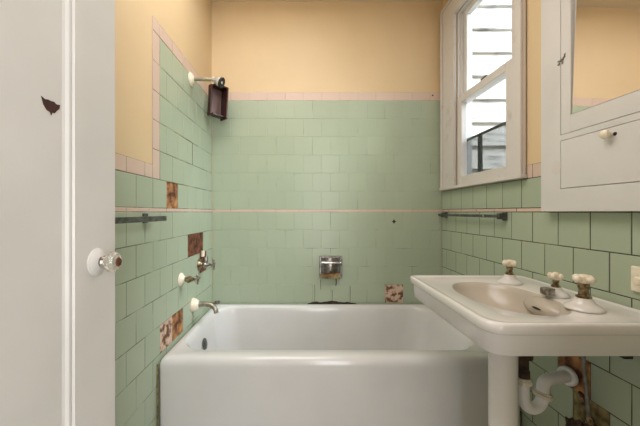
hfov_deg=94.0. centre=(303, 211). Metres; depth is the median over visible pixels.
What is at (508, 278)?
tap
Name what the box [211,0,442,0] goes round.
ceiling
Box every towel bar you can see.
[115,213,166,223]
[438,212,506,220]
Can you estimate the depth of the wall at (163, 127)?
1.24 m
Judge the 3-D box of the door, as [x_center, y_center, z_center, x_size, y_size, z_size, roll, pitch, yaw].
[-0.375,0.040,0.218,0.076,2.020,0.756,0,0,0]
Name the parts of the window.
sash, sash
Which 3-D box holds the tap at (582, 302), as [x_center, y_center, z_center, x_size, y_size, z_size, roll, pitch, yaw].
[0.775,0.219,0.826,0.088,0.096,0.088,0,0,0]
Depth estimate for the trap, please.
0.95 m
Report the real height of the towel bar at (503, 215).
0.039 m
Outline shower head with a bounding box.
[188,72,224,87]
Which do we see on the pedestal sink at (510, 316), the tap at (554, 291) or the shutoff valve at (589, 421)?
the tap at (554, 291)
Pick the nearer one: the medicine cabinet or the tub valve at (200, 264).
the medicine cabinet
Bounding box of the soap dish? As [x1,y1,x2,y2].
[319,256,342,278]
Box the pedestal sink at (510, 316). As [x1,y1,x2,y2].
[410,259,639,425]
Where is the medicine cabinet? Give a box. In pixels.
[541,0,639,210]
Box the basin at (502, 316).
[410,275,639,355]
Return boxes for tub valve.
[178,272,199,285]
[197,250,215,269]
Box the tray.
[321,275,339,278]
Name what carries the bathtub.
on the floor
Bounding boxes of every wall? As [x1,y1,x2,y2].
[115,0,211,425]
[212,1,441,304]
[442,0,639,425]
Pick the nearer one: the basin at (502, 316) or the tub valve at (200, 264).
the basin at (502, 316)
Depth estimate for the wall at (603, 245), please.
1.13 m
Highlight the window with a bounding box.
[439,0,526,190]
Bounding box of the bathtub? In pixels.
[157,304,519,425]
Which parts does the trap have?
trap arm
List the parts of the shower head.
shower arm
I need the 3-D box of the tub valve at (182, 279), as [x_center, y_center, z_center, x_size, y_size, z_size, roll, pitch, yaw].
[-0.562,0.332,1.470,0.091,0.066,0.066,0,0,0]
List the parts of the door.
knob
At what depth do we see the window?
1.71 m
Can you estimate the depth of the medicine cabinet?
0.92 m
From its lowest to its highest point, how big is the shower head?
0.085 m
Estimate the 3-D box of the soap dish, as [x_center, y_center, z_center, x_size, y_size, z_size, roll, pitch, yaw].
[0.176,0.364,1.947,0.152,0.148,0.044,0,0,0]
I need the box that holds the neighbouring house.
[472,0,511,173]
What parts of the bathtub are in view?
overflow plate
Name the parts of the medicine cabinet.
mirror door, drop panel, panel knob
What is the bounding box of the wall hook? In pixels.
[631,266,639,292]
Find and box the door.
[0,0,121,425]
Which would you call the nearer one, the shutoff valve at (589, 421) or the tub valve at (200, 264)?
the shutoff valve at (589, 421)
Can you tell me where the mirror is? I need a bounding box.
[572,0,639,113]
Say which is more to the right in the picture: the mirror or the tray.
the mirror
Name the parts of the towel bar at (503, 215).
rail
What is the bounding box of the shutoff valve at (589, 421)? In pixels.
[565,356,593,425]
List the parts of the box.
panel, panel, panel, panel, panel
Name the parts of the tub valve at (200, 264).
valve stem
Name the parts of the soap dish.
plate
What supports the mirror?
attached to the medicine cabinet
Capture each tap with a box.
[497,259,522,284]
[540,272,570,298]
[563,274,605,313]
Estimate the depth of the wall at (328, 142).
1.97 m
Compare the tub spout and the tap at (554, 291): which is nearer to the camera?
the tap at (554, 291)
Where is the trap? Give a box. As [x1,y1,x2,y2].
[519,356,578,414]
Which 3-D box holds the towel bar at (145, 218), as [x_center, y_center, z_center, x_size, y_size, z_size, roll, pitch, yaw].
[-0.579,0.024,0.698,0.057,0.037,0.995,0,0,0]
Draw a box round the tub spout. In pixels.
[190,298,220,313]
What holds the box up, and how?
attached to the wall at (163, 127)
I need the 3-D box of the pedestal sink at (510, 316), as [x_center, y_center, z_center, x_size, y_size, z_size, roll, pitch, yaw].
[0.673,0.616,0.978,0.471,0.889,0.549,0,0,0]
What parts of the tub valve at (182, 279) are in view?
valve stem, valve handle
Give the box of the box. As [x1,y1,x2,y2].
[207,83,228,120]

